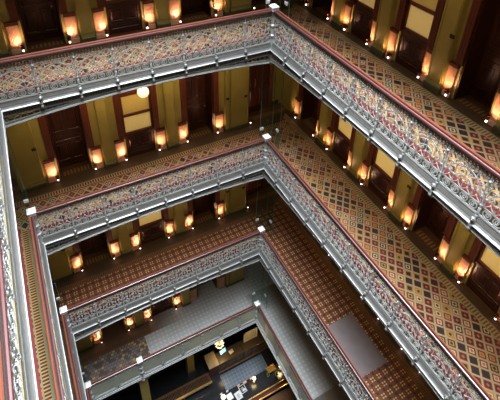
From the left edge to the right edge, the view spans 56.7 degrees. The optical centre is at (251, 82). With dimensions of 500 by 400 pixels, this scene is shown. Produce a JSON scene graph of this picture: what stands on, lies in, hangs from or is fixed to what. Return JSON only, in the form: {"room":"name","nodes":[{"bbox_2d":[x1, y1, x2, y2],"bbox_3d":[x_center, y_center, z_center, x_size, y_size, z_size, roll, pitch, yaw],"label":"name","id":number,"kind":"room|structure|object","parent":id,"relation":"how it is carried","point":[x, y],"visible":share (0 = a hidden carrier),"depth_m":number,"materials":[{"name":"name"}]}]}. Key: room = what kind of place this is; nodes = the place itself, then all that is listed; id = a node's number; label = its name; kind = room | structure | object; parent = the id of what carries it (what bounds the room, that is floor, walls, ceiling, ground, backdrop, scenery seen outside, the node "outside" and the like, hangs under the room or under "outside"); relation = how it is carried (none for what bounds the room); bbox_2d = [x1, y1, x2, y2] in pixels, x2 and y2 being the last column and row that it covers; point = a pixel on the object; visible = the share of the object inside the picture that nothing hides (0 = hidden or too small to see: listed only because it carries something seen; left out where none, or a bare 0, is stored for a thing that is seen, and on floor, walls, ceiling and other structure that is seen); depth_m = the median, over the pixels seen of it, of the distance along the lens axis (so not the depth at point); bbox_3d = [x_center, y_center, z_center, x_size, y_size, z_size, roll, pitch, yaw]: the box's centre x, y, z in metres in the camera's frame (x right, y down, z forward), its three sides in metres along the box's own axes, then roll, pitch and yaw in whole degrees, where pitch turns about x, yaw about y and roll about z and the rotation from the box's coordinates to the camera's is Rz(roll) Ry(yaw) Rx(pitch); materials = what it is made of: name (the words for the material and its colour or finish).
{"room":"hotel atrium","nodes":[
{"label":"hotel atrium","id":0,"kind":"room"},
{"bbox_2d":[9,161,14,179],"bbox_3d":[-9.144,1.602,14.896,1.920,4.700,0.090,-14,36,-24],"label":"wall","id":1,"kind":"structure","parent":0,"point":[11,170],"depth_m":16.30,"materials":[{"name":"green paint"}]},
{"bbox_2d":[0,0,224,343],"bbox_3d":[-4.291,2.775,18.241,8.850,20.313,0.800,-14,36,-24],"label":"wall","id":2,"kind":"structure","parent":0,"point":[34,124],"depth_m":16.38,"materials":[{"name":"yellow paint"}]},
{"bbox_2d":[0,23,10,58],"bbox_3d":[-7.356,-2.512,12.207,0.880,4.300,0.290,-14,36,-24],"label":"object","id":3,"kind":"structure","parent":2,"relation":"attached to","point":[4,51],"depth_m":13.23,"materials":[{"name":"yellow paint"}]},
{"bbox_2d":[5,113,47,193],"bbox_3d":[-7.494,1.850,14.961,0.880,4.300,0.290,-14,36,-24],"label":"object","id":4,"kind":"structure","parent":2,"relation":"attached to","point":[20,136],"depth_m":15.25,"materials":[{"name":"yellow paint"}]},
{"bbox_2d":[3,0,79,54],"bbox_3d":[-6.264,-2.934,13.137,1.940,4.080,0.820,-14,36,-24],"label":"door","id":5,"kind":"structure","parent":2,"relation":"in","point":[39,20],"depth_m":13.94,"materials":[{"name":"brown wood"}]},
{"bbox_2d":[47,246,72,283],"bbox_3d":[-7.629,6.120,17.656,0.880,4.300,0.290,-14,36,-24],"label":"trim","id":6,"kind":"structure","parent":2,"relation":"attached to","point":[58,261],"depth_m":18.31,"materials":[{"name":"yellow paint"}]},
{"bbox_2d":[35,103,103,182],"bbox_3d":[-6.402,1.428,15.890,1.940,4.080,0.820,-14,36,-24],"label":"door","id":7,"kind":"structure","parent":2,"relation":"in","point":[66,138],"depth_m":16.31,"materials":[{"name":"brown wood"}]},
{"bbox_2d":[75,335,93,353],"bbox_3d":[-7.773,10.686,20.538,0.880,4.300,0.290,-14,36,-24],"label":"trim","id":8,"kind":"structure","parent":2,"relation":"attached to","point":[84,344],"depth_m":21.38,"materials":[{"name":"yellow paint"}]},
{"bbox_2d":[74,0,96,42],"bbox_3d":[-5.011,-3.118,13.284,0.480,4.300,0.290,-14,36,-24],"label":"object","id":9,"kind":"structure","parent":2,"relation":"attached to","point":[83,10],"depth_m":13.98,"materials":[{"name":"yellow paint"}]},
{"bbox_2d":[70,229,120,272],"bbox_3d":[-6.537,5.698,18.585,1.940,4.080,0.820,-14,36,-24],"label":"door","id":10,"kind":"structure","parent":2,"relation":"in","point":[98,242],"depth_m":19.43,"materials":[{"name":"brown wood"}]},
{"bbox_2d":[93,97,117,167],"bbox_3d":[-5.149,1.244,16.038,0.480,4.300,0.290,-14,36,-24],"label":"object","id":11,"kind":"structure","parent":2,"relation":"attached to","point":[100,105],"depth_m":16.26,"materials":[{"name":"yellow paint"}]},
{"bbox_2d":[92,314,134,343],"bbox_3d":[-6.682,10.264,21.468,1.940,4.080,0.820,-14,36,-24],"label":"wall lamps","id":12,"kind":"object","parent":2,"relation":"in","point":[129,319],"depth_m":22.08,"materials":[{"name":"brown wood"}]},
{"bbox_2d":[91,0,155,38],"bbox_3d":[-3.997,-3.351,13.911,1.930,4.080,0.260,-14,36,-24],"label":"window","id":13,"kind":"structure","parent":2,"relation":"in","point":[123,16],"depth_m":14.69,"materials":[{"name":"brown wood"}]},
{"bbox_2d":[117,223,132,256],"bbox_3d":[-5.285,5.514,18.733,0.480,4.300,0.290,-14,36,-24],"label":"trim","id":14,"kind":"structure","parent":2,"relation":"attached to","point":[123,233],"depth_m":19.30,"materials":[{"name":"yellow paint"}]},
{"bbox_2d":[133,310,144,327],"bbox_3d":[-5.429,10.080,21.616,0.480,4.300,0.290,-14,36,-24],"label":"trim","id":15,"kind":"structure","parent":2,"relation":"attached to","point":[138,316],"depth_m":22.37,"materials":[{"name":"yellow paint"}]},
{"bbox_2d":[112,85,166,162],"bbox_3d":[-4.135,1.011,16.664,1.930,4.080,0.260,-14,36,-24],"label":"window","id":16,"kind":"structure","parent":2,"relation":"in","point":[134,114],"depth_m":16.99,"materials":[{"name":"brown wood"}]},
{"bbox_2d":[129,208,174,250],"bbox_3d":[-4.271,5.281,19.360,1.930,4.080,0.260,-14,36,-24],"label":"window","id":17,"kind":"structure","parent":2,"relation":"in","point":[150,227],"depth_m":19.97,"materials":[{"name":"brown wood"}]},
{"bbox_2d":[142,293,180,321],"bbox_3d":[-4.415,9.847,22.242,1.930,4.080,0.260,-14,36,-24],"label":"window","id":18,"kind":"structure","parent":2,"relation":"in","point":[161,306],"depth_m":23.08,"materials":[{"name":"brown wood"}]},
{"bbox_2d":[154,0,170,28],"bbox_3d":[-2.871,-3.671,14.268,0.500,4.300,0.290,-14,36,-24],"label":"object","id":19,"kind":"structure","parent":2,"relation":"attached to","point":[162,14],"depth_m":15.08,"materials":[{"name":"yellow paint"}]},
{"bbox_2d":[162,81,179,149],"bbox_3d":[-3.009,0.691,17.022,0.500,4.300,0.290,-14,36,-24],"label":"trim","id":20,"kind":"structure","parent":2,"relation":"attached to","point":[168,88],"depth_m":17.24,"materials":[{"name":"yellow paint"}]},
{"bbox_2d":[173,203,185,236],"bbox_3d":[-3.144,4.961,19.717,0.500,4.300,0.290,-14,36,-24],"label":"trim","id":21,"kind":"structure","parent":2,"relation":"attached to","point":[178,210],"depth_m":20.27,"materials":[{"name":"yellow paint"}]},
{"bbox_2d":[181,288,190,306],"bbox_3d":[-3.288,9.527,22.599,0.500,4.300,0.290,-14,36,-24],"label":"trim","id":22,"kind":"structure","parent":2,"relation":"attached to","point":[185,295],"depth_m":23.34,"materials":[{"name":"yellow paint"}]},
{"bbox_2d":[169,0,222,24],"bbox_3d":[-1.974,-4.043,15.108,1.940,4.080,0.820,-14,36,-24],"label":"door","id":23,"kind":"structure","parent":2,"relation":"in","point":[187,6],"depth_m":16.12,"materials":[{"name":"brown wood"}]},
{"bbox_2d":[178,72,223,143],"bbox_3d":[-2.112,0.319,17.862,1.940,4.080,0.820,-14,36,-24],"label":"door","id":24,"kind":"structure","parent":2,"relation":"in","point":[199,96],"depth_m":18.28,"materials":[{"name":"brown wood"}]},
{"bbox_2d":[184,191,224,230],"bbox_3d":[-2.247,4.589,20.557,1.940,4.080,0.820,-14,36,-24],"label":"door","id":25,"kind":"structure","parent":2,"relation":"in","point":[201,204],"depth_m":21.37,"materials":[{"name":"brown wood"}]},
{"bbox_2d":[190,274,224,300],"bbox_3d":[-2.391,9.155,23.439,1.940,4.080,0.820,-14,36,-24],"label":"door","id":26,"kind":"structure","parent":2,"relation":"in","point":[193,296],"depth_m":24.11,"materials":[{"name":"brown wood"}]},
{"bbox_2d":[223,0,229,15],"bbox_3d":[-0.832,-4.198,15.205,0.230,4.300,0.290,-14,36,-24],"label":"trim","id":27,"kind":"structure","parent":2,"relation":"attached to","point":[226,3],"depth_m":16.14,"materials":[{"name":"yellow paint"}]},
{"bbox_2d":[224,70,229,131],"bbox_3d":[-0.970,0.164,17.959,0.230,4.300,0.290,-14,36,-24],"label":"trim","id":28,"kind":"structure","parent":2,"relation":"attached to","point":[226,72],"depth_m":18.23,"materials":[{"name":"yellow paint"}]},
{"bbox_2d":[224,188,229,216],"bbox_3d":[-1.105,4.434,20.654,0.230,4.300,0.290,-14,36,-24],"label":"trim","id":29,"kind":"structure","parent":2,"relation":"attached to","point":[226,195],"depth_m":21.28,"materials":[{"name":"yellow paint"}]},
{"bbox_2d":[225,272,229,287],"bbox_3d":[-1.249,9.000,23.536,0.230,4.300,0.290,-14,36,-24],"label":"trim","id":30,"kind":"structure","parent":2,"relation":"attached to","point":[226,274],"depth_m":24.32,"materials":[{"name":"yellow paint"}]},
{"bbox_2d":[229,267,243,285],"bbox_3d":[-0.772,8.877,23.756,0.890,4.300,0.290,-14,36,-24],"label":"trim","id":31,"kind":"structure","parent":2,"relation":"attached to","point":[235,276],"depth_m":24.53,"materials":[{"name":"yellow paint"}]},
{"bbox_2d":[229,183,245,215],"bbox_3d":[-0.627,4.310,20.873,0.890,4.300,0.290,-14,36,-24],"label":"trim","id":32,"kind":"structure","parent":2,"relation":"attached to","point":[237,195],"depth_m":21.46,"materials":[{"name":"yellow paint"}]},
{"bbox_2d":[229,60,249,130],"bbox_3d":[-0.492,0.041,18.178,0.890,4.300,0.290,-14,36,-24],"label":"trim","id":33,"kind":"structure","parent":2,"relation":"attached to","point":[239,77],"depth_m":18.43,"materials":[{"name":"yellow paint"}]},
{"bbox_2d":[229,0,251,14],"bbox_3d":[-0.354,-4.321,15.425,0.890,4.300,0.290,-14,36,-24],"label":"trim","id":34,"kind":"structure","parent":2,"relation":"attached to","point":[236,6],"depth_m":16.34,"materials":[{"name":"paint"}]},
{"bbox_2d":[102,323,256,399],"bbox_3d":[-4.421,13.988,24.806,14.270,4.737,0.170,-14,36,-24],"label":"wall","id":35,"kind":"structure","parent":0,"point":[254,324],"depth_m":25.97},
{"bbox_2d":[110,326,289,399],"bbox_3d":[-0.662,20.041,20.031,14.270,0.200,18.200,-14,36,-24],"label":"floor","id":36,"kind":"structure","parent":0,"point":[172,379],"depth_m":25.43,"materials":[{"name":"black stone"}]},
{"bbox_2d":[137,376,151,399],"bbox_3d":[-5.140,15.397,22.623,0.600,4.647,0.600,-14,36,-24],"label":"pillar","id":37,"kind":"structure","parent":36,"relation":"on","point":[144,386],"depth_m":21.84,"materials":[{"name":"yellow paint"}]},
{"bbox_2d":[156,372,212,399],"bbox_3d":[-3.609,16.578,24.704,3.100,0.510,0.580,-14,36,-24],"label":"slatted bench","id":38,"kind":"object","parent":36,"relation":"on","point":[202,377],"visible":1,"depth_m":24.69,"materials":[{"name":"red wood"}]},
{"bbox_2d":[185,354,195,375],"bbox_3d":[-3.357,14.152,24.684,0.580,4.647,0.580,-14,36,-24],"label":"pillar","id":39,"kind":"structure","parent":36,"relation":"on","point":[190,369],"depth_m":25.33,"materials":[{"name":"yellow paint"}]},
{"bbox_2d":[204,351,218,377],"bbox_3d":[-2.215,15.665,25.659,0.600,1.110,0.820,-14,36,-24],"label":"stand","id":40,"kind":"object","parent":36,"relation":"on","point":[211,362],"visible":0.95,"depth_m":25.39,"materials":[{"name":"brown wood"}]},
{"bbox_2d":[215,342,243,373],"bbox_3d":[-1.272,15.510,26.092,1.550,0.960,0.666,-14,36,-24],"label":"desk","id":41,"kind":"object","parent":36,"relation":"on","point":[226,361],"visible":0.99,"depth_m":25.85,"materials":[{"name":"brown wood"}]},
{"bbox_2d":[219,347,226,355],"bbox_3d":[-1.607,14.940,25.769,0.440,0.330,0.228,-22,40,-33],"label":"monitor","id":42,"kind":"object","parent":41,"relation":"on","point":[223,350],"visible":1,"depth_m":25.74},
{"bbox_2d":[220,354,267,390],"bbox_3d":[-0.322,16.287,25.789,2.630,0.020,1.250,-14,36,-24],"label":"rug","id":43,"kind":"object","parent":36,"relation":"on","point":[256,365],"visible":0.63,"depth_m":25.90,"materials":[{"name":"blue carpet"}]},
{"bbox_2d":[213,363,288,399],"bbox_3d":[-0.113,16.521,24.384,4.450,1.135,1.255,-14,36,-24],"label":"countertop","id":44,"kind":"structure","parent":36,"relation":"on","point":[263,386],"depth_m":24.32,"materials":[{"name":"black stone"}]},
{"bbox_2d":[226,392,233,399],"bbox_3d":[-1.118,16.159,23.797,0.320,0.100,0.320,-18,37,-29],"label":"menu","id":45,"kind":"object","parent":44,"relation":"on","point":[229,396],"visible":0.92,"depth_m":23.77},
{"bbox_2d":[234,390,242,399],"bbox_3d":[-0.670,16.151,23.898,0.340,0.031,0.400,-18,37,-29],"label":"menu","id":46,"kind":"object","parent":44,"relation":"on","point":[238,395],"visible":1,"depth_m":23.89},
{"bbox_2d":[238,384,246,393],"bbox_3d":[-0.462,15.988,24.165,0.340,0.031,0.400,-18,37,-29],"label":"menu","id":47,"kind":"object","parent":44,"relation":"on","point":[242,388],"visible":1,"depth_m":24.15,"materials":[{"name":"white paper"}]},
{"bbox_2d":[266,363,276,373],"bbox_3d":[1.051,15.437,24.918,0.500,0.240,0.320,-16,37,-26],"label":"brass tray","id":48,"kind":"object","parent":44,"relation":"on","point":[271,368],"visible":1,"depth_m":24.90,"materials":[{"name":"metal"}]},
{"bbox_2d":[239,331,268,359],"bbox_3d":[0.528,15.045,26.919,2.480,0.960,0.666,-14,36,-24],"label":"base cabinet","id":49,"kind":"object","parent":36,"relation":"on","point":[255,345],"visible":0.62,"depth_m":26.44,"materials":[{"name":"brown wood"}]},
{"bbox_2d":[243,327,257,342],"bbox_3d":[-0.059,14.331,26.292,0.860,0.880,0.060,-14,36,-24],"label":"panel","id":50,"kind":"object","parent":49,"relation":"on","point":[252,333],"visible":1,"depth_m":26.25,"materials":[{"name":"brown wood"}]},
{"bbox_2d":[267,386,296,399],"bbox_3d":[0.664,17.271,23.361,4.250,1.000,1.580,-14,36,-24],"label":"table","id":51,"kind":"object","parent":36,"relation":"on","point":[287,393],"visible":0.73,"depth_m":24.06,"materials":[{"name":"red wood"}]},
{"bbox_2d":[78,261,349,399],"bbox_3d":[-1.116,14.992,18.474,14.510,0.420,15.210,-14,36,-24],"label":"floor","id":52,"kind":"structure","parent":0,"point":[120,347],"depth_m":22.52,"materials":[{"name":"tile"}]},
{"bbox_2d":[84,381,93,399],"bbox_3d":[-6.894,13.351,19.852,0.250,1.755,0.250,-14,36,-24],"label":"newel post","id":53,"kind":"object","parent":52,"relation":"on","point":[87,384],"visible":0.71,"depth_m":19.42,"materials":[{"name":"paint"}]},
{"bbox_2d":[86,388,91,399],"bbox_3d":[-4.106,16.268,15.338,0.152,1.480,12.070,-14,36,-24],"label":"balustrade","id":54,"kind":"object","parent":52,"relation":"on","point":[88,392],"visible":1,"depth_m":19.20,"materials":[{"name":"brown wood"}]},
{"bbox_2d":[136,356,144,381],"bbox_3d":[-4.941,12.909,20.791,0.250,1.905,0.250,-14,36,-24],"label":"newel post","id":55,"kind":"object","parent":52,"relation":"on","point":[139,360],"visible":0.98,"depth_m":20.55,"materials":[{"name":"paint"}]},
{"bbox_2d":[90,304,255,399],"bbox_3d":[-3.304,12.411,21.488,8.030,1.480,0.130,-14,36,-24],"label":"balustrade","id":56,"kind":"object","parent":52,"relation":"on","point":[128,375],"visible":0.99,"depth_m":21.32,"materials":[{"name":"grey metal"}]},
{"bbox_2d":[214,339,223,348],"bbox_3d":[-1.733,13.211,24.754,0.530,3.190,0.538,-14,36,-24],"label":"chandelier","id":57,"kind":"object","parent":52,"relation":"hanging from","point":[221,341],"visible":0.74,"depth_m":25.35,"materials":[{"name":"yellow glass"}]},
{"bbox_2d":[254,300,260,322],"bbox_3d":[0.263,11.501,23.141,0.250,1.755,0.250,-14,36,-24],"label":"newel post","id":58,"kind":"object","parent":52,"relation":"on","point":[257,303],"visible":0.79,"depth_m":22.73,"materials":[{"name":"paint"}]},
{"bbox_2d":[252,266,268,309],"bbox_3d":[0.463,9.417,22.370,0.580,4.832,0.577,-14,36,-24],"label":"glass screen","id":59,"kind":"object","parent":52,"relation":"on","point":[253,293],"visible":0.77,"depth_m":23.13,"materials":[{"name":"glass"}]},
{"bbox_2d":[256,306,312,399],"bbox_3d":[3.078,14.411,18.639,0.130,1.480,12.070,-14,36,-24],"label":"balustrade","id":60,"kind":"object","parent":52,"relation":"on","point":[289,371],"visible":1,"depth_m":21.27,"materials":[{"name":"grey metal"}]},
{"bbox_2d":[52,186,439,399],"bbox_3d":[-0.972,10.438,15.599,14.510,0.450,15.210,-14,36,-24],"label":"floor","id":61,"kind":"structure","parent":0,"point":[334,297],"depth_m":19.17,"materials":[{"name":"carpet"}]},
{"bbox_2d":[48,262,62,305],"bbox_3d":[-7.138,6.999,16.024,0.580,4.481,0.577,-14,36,-24],"label":"glass screen","id":62,"kind":"object","parent":61,"relation":"on","point":[57,298],"visible":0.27,"depth_m":16.77,"materials":[{"name":"glass"}]},
{"bbox_2d":[59,305,74,337],"bbox_3d":[-6.755,8.953,17.076,0.250,2.155,0.250,-14,36,-24],"label":"newel post","id":63,"kind":"object","parent":61,"relation":"on","point":[63,310],"visible":0.49,"depth_m":16.58,"materials":[{"name":"paint"}]},
{"bbox_2d":[61,314,86,399],"bbox_3d":[-3.944,11.856,12.566,0.202,1.858,12.070,-14,36,-24],"label":"balustrade","id":64,"kind":"object","parent":61,"relation":"on","point":[76,380],"visible":1,"depth_m":15.66,"materials":[{"name":"brown metal"}]},
{"bbox_2d":[67,230,259,341],"bbox_3d":[-3.140,8.058,18.682,8.030,1.923,0.240,-14,36,-24],"label":"balustrade","id":65,"kind":"object","parent":61,"relation":"on","point":[83,329],"visible":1,"depth_m":18.44,"materials":[{"name":"grey metal"}]},
{"bbox_2d":[258,226,264,256],"bbox_3d":[0.402,7.104,20.365,0.250,2.155,0.250,-14,36,-24],"label":"newel post","id":66,"kind":"object","parent":61,"relation":"on","point":[261,229],"visible":0.7,"depth_m":19.97,"materials":[{"name":"metal"}]},
{"bbox_2d":[255,184,275,231],"bbox_3d":[0.602,4.999,19.581,0.580,4.481,0.577,-14,36,-24],"label":"glass screen","id":67,"kind":"object","parent":61,"relation":"on","point":[257,219],"visible":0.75,"depth_m":20.12,"materials":[{"name":"glass"}]},
{"bbox_2d":[259,231,376,399],"bbox_3d":[3.169,10.017,15.835,0.240,1.858,12.070,-14,36,-24],"label":"balustrade","id":68,"kind":"object","parent":61,"relation":"on","point":[293,301],"visible":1,"depth_m":17.18,"materials":[{"name":"grey metal"}]},
{"bbox_2d":[328,313,386,376],"bbox_3d":[3.762,9.524,16.850,1.280,0.012,2.020,-14,36,-24],"label":"floor mat","id":69,"kind":"object","parent":61,"relation":"on","point":[360,349],"visible":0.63,"depth_m":16.83,"materials":[{"name":"fabric"}]},
{"bbox_2d":[0,0,499,399],"bbox_3d":[-0.699,1.807,10.151,14.510,0.450,15.210,-14,36,-24],"label":"floor","id":70,"kind":"structure","parent":0,"point":[463,118],"depth_m":12.89,"materials":[{"name":"tile"}]},
{"bbox_2d":[0,111,38,399],"bbox_3d":[-3.671,3.224,7.117,0.202,1.858,12.070,-14,36,-24],"label":"balustrade","id":71,"kind":"object","parent":70,"relation":"on","point":[9,385],"visible":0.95,"depth_m":6.84,"materials":[{"name":"grey metal"}]},
{"bbox_2d":[0,8,271,127],"bbox_3d":[-2.866,-0.573,13.234,8.030,1.923,0.240,-14,36,-24],"label":"balustrade","id":72,"kind":"object","parent":70,"relation":"on","point":[47,102],"visible":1,"depth_m":12.95,"materials":[{"name":"grey metal"}]},
{"bbox_2d":[269,3,279,64],"bbox_3d":[0.675,-1.528,14.916,0.250,2.155,0.250,-14,36,-24],"label":"newel post","id":73,"kind":"object","parent":70,"relation":"on","point":[274,6],"visible":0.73,"depth_m":14.63,"materials":[{"name":"metal"}]},
{"bbox_2d":[265,0,289,31],"bbox_3d":[0.876,-3.653,14.119,0.580,4.530,0.577,-14,36,-24],"label":"glass screen","id":74,"kind":"object","parent":70,"relation":"on","point":[266,1],"visible":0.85,"depth_m":14.88,"materials":[{"name":"glass"}]},
{"bbox_2d":[270,9,499,257],"bbox_3d":[3.442,1.386,10.386,0.240,1.858,12.070,-14,36,-24],"label":"balustrade","id":75,"kind":"object","parent":70,"relation":"on","point":[486,231],"visible":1,"depth_m":10.56,"materials":[{"name":"grey metal"}]},
{"bbox_2d":[11,103,499,399],"bbox_3d":[-0.837,6.169,12.904,14.510,0.450,15.210,-14,36,-24],"label":"floor","id":76,"kind":"structure","parent":0,"point":[460,318],"depth_m":14.95,"materials":[{"name":"carpet"}]},
{"bbox_2d":[6,132,30,207],"bbox_3d":[-7.001,2.683,13.300,0.580,4.590,0.577,-14,36,-24],"label":"glass screen","id":77,"kind":"object","parent":76,"relation":"on","point":[25,200],"visible":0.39,"depth_m":13.95,"materials":[{"name":"glass"}]},
{"bbox_2d":[26,207,46,251],"bbox_3d":[-6.619,4.684,14.381,0.250,2.155,0.250,-14,36,-24],"label":"newel post","id":78,"kind":"object","parent":76,"relation":"on","point":[31,211],"visible":0.48,"depth_m":14.04,"materials":[{"name":"paint"}]},
{"bbox_2d":[28,215,72,399],"bbox_3d":[-3.809,7.586,9.871,0.202,1.858,12.070,-14,36,-24],"label":"balustrade","id":79,"kind":"object","parent":76,"relation":"on","point":[60,393],"visible":1,"depth_m":11.71,"materials":[{"name":"grey metal"}]},
{"bbox_2d":[36,138,264,255],"bbox_3d":[-3.005,3.789,15.987,8.030,1.923,0.240,-14,36,-24],"label":"balustrade","id":80,"kind":"object","parent":76,"relation":"on","point":[63,238],"visible":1,"depth_m":15.71,"materials":[{"name":"grey metal"}]},
{"bbox_2d":[262,134,270,173],"bbox_3d":[0.537,2.834,17.670,0.250,2.155,0.250,-14,36,-24],"label":"newel post","id":81,"kind":"object","parent":76,"relation":"on","point":[266,137],"visible":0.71,"depth_m":17.34,"materials":[{"name":"metal"}]},
{"bbox_2d":[260,64,284,149],"bbox_3d":[0.739,0.683,16.857,0.580,4.590,0.577,-14,36,-24],"label":"glass screen","id":82,"kind":"object","parent":76,"relation":"on","point":[261,128],"visible":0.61,"depth_m":17.19,"materials":[{"name":"glass"}]},
{"bbox_2d":[263,139,493,399],"bbox_3d":[3.304,5.747,13.140,0.240,1.858,12.070,-14,36,-24],"label":"balustrade","id":83,"kind":"object","parent":76,"relation":"on","point":[419,361],"visible":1,"depth_m":12.88,"materials":[{"name":"grey metal"}]},
{"bbox_2d":[272,65,282,102],"bbox_3d":[0.506,-0.892,19.331,2.200,4.700,0.090,-14,36,-24],"label":"wall","id":84,"kind":"structure","parent":0,"point":[278,72],"depth_m":20.30,"materials":[{"name":"yellow paint"}]},
{"bbox_2d":[248,56,273,112],"bbox_3d":[0.280,-0.395,19.328,1.490,3.850,0.162,-14,36,-24],"label":"door","id":85,"kind":"structure","parent":84,"relation":"in","point":[256,91],"depth_m":19.77,"materials":[{"name":"brown wood"}]},
{"bbox_2d":[280,71,291,109],"bbox_3d":[1.927,-1.018,19.601,0.890,4.700,0.890,-14,36,-24],"label":"wall","id":86,"kind":"structure","parent":0,"point":[286,89],"depth_m":20.17,"materials":[{"name":"yellow paint"}]},
{"bbox_2d":[295,0,499,313],"bbox_3d":[5.563,0.449,12.625,0.800,9.860,14.360,-14,36,-24],"label":"wall","id":87,"kind":"structure","parent":0,"point":[471,1],"depth_m":13.35,"materials":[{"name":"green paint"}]},
{"bbox_2d":[288,78,296,114],"bbox_3d":[1.803,-0.456,19.080,0.290,4.300,0.230,-14,36,-24],"label":"trim","id":88,"kind":"structure","parent":87,"relation":"attached to","point":[291,111],"depth_m":19.70,"materials":[{"name":"paint"}]},
{"bbox_2d":[294,83,320,137],"bbox_3d":[2.657,0.085,18.472,0.820,4.080,1.890,-14,36,-24],"label":"door","id":89,"kind":"structure","parent":87,"relation":"in","point":[311,105],"depth_m":19.50,"materials":[{"name":"brown wood"}]},
{"bbox_2d":[304,0,334,21],"bbox_3d":[2.795,-4.277,15.718,0.820,4.080,1.890,-14,36,-24],"label":"door","id":90,"kind":"structure","parent":87,"relation":"in","point":[316,3],"depth_m":17.08,"materials":[{"name":"brown wood"}]},
{"bbox_2d":[315,101,331,147],"bbox_3d":[2.853,0.633,17.407,0.290,4.300,0.540,-14,36,-24],"label":"trim","id":91,"kind":"structure","parent":87,"relation":"attached to","point":[325,111],"depth_m":17.91,"materials":[{"name":"paint"}]},
{"bbox_2d":[330,0,347,29],"bbox_3d":[2.991,-3.729,14.654,0.290,4.300,0.540,-14,36,-24],"label":"trim","id":92,"kind":"structure","parent":87,"relation":"attached to","point":[337,20],"depth_m":15.46,"materials":[{"name":"paint"}]},
{"bbox_2d":[325,111,355,169],"bbox_3d":[3.427,1.204,16.738,0.260,4.080,1.680,-14,36,-24],"label":"window","id":93,"kind":"structure","parent":87,"relation":"in","point":[345,133],"depth_m":17.37,"materials":[{"name":"brown wood"}]},
{"bbox_2d":[347,130,368,182],"bbox_3d":[3.830,1.647,15.850,0.290,4.300,0.580,-14,36,-24],"label":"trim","id":94,"kind":"structure","parent":87,"relation":"attached to","point":[360,146],"depth_m":16.34,"materials":[{"name":"paint"}]},
{"bbox_2d":[342,0,379,47],"bbox_3d":[3.565,-3.158,13.984,0.260,4.080,1.680,-14,36,-24],"label":"window","id":95,"kind":"structure","parent":87,"relation":"in","point":[366,11],"depth_m":14.74,"materials":[{"name":"brown wood"}]},
{"bbox_2d":[359,143,400,210],"bbox_3d":[4.433,2.247,15.136,0.260,4.080,1.760,-14,36,-24],"label":"door","id":96,"kind":"structure","parent":87,"relation":"in","point":[384,175],"depth_m":15.74,"materials":[{"name":"brown wood"}]},
{"bbox_2d":[370,0,397,57],"bbox_3d":[3.968,-2.715,13.097,0.290,4.300,0.580,-14,36,-24],"label":"trim","id":97,"kind":"structure","parent":87,"relation":"attached to","point":[387,8],"depth_m":13.66,"materials":[{"name":"paint"}]},
{"bbox_2d":[388,169,415,225],"bbox_3d":[4.857,2.712,14.215,0.290,4.300,0.590,-14,36,-24],"label":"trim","id":98,"kind":"structure","parent":87,"relation":"attached to","point":[402,196],"depth_m":14.71,"materials":[{"name":"paint"}]},
{"bbox_2d":[385,0,445,81],"bbox_3d":[4.571,-2.115,12.382,0.260,4.080,1.760,-14,36,-24],"label":"window","id":99,"kind":"structure","parent":87,"relation":"in","point":[422,18],"depth_m":12.89,"materials":[{"name":"brown wood"}]},
{"bbox_2d":[402,184,457,262],"bbox_3d":[5.719,3.260,13.596,0.820,4.080,1.800,-14,36,-24],"label":"door","id":100,"kind":"structure","parent":87,"relation":"in","point":[431,214],"depth_m":14.48,"materials":[{"name":"brown wood"}]},
{"bbox_2d":[422,0,469,94],"bbox_3d":[4.995,-1.650,11.461,0.290,4.300,0.590,-14,36,-24],"label":"trim","id":101,"kind":"structure","parent":87,"relation":"attached to","point":[454,12],"depth_m":11.78,"materials":[{"name":"paint"}]},
{"bbox_2d":[439,220,472,277],"bbox_3d":[5.881,3.774,12.583,0.290,4.300,0.490,-14,36,-24],"label":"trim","id":102,"kind":"structure","parent":87,"relation":"attached to","point":[461,237],"depth_m":13.11,"materials":[{"name":"paint"}]},
{"bbox_2d":[441,0,499,126],"bbox_3d":[5.857,-1.102,10.842,0.820,4.080,1.800,-14,36,-24],"label":"door","id":103,"kind":"structure","parent":87,"relation":"in","point":[479,78],"depth_m":11.54,"materials":[{"name":"brown wood"}]},
{"bbox_2d":[485,114,490,121],"bbox_3d":[5.709,0.861,11.178,0.192,0.205,0.130,-14,36,-24],"label":"uplight","id":104,"kind":"object","parent":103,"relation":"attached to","point":[487,116],"visible":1,"depth_m":11.12,"materials":[{"name":"brown metal"}]},
{"bbox_2d":[454,237,499,322],"bbox_3d":[6.465,4.355,11.898,0.260,4.080,1.770,-14,36,-24],"label":"door","id":105,"kind":"structure","parent":87,"relation":"in","point":[484,279],"depth_m":12.67,"materials":[{"name":"brown wood"}]},
{"bbox_2d":[492,114,499,134],"bbox_3d":[6.019,-0.588,9.830,0.290,4.300,0.490,-14,36,-24],"label":"trim","id":106,"kind":"structure","parent":87,"relation":"attached to","point":[496,128],"depth_m":10.94,"materials":[{"name":"green paint"}]},
{"bbox_3d":[0.370,3.424,22.055,2.200,4.591,0.090,-14,36,-24],"label":"wall","id":107,"kind":"structure","parent":0,"visible":0},
{"bbox_2d":[246,173,266,195],"bbox_3d":[0.145,3.875,22.024,1.490,3.850,0.162,-14,36,-24],"label":"door","id":108,"kind":"structure","parent":107,"relation":"in","point":[251,187],"depth_m":22.89,"materials":[{"name":"brown wood"}]},
{"bbox_3d":[-0.689,2.022,10.263,14.420,0.030,15.160,-14,36,-24],"label":"ceiling","id":109,"kind":"structure","parent":0,"visible":0},
{"bbox_2d":[137,87,149,97],"bbox_3d":[-3.467,-0.058,14.621,0.410,1.246,0.404,-14,36,-24],"label":"globe lamp","id":110,"kind":"object","parent":109,"relation":"hanging from","point":[142,92],"visible":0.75,"depth_m":14.71,"materials":[{"name":"white glass"}]},
{"bbox_3d":[5.357,6.946,16.726,0.800,4.591,14.360,-14,36,-24],"label":"wall","id":111,"kind":"structure","parent":0,"visible":0},
{"bbox_2d":[364,301,374,314],"bbox_3d":[4.722,6.981,16.910,0.290,4.300,0.590,-14,36,-24],"label":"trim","id":112,"kind":"structure","parent":111,"relation":"attached to","point":[365,303],"depth_m":17.95,"materials":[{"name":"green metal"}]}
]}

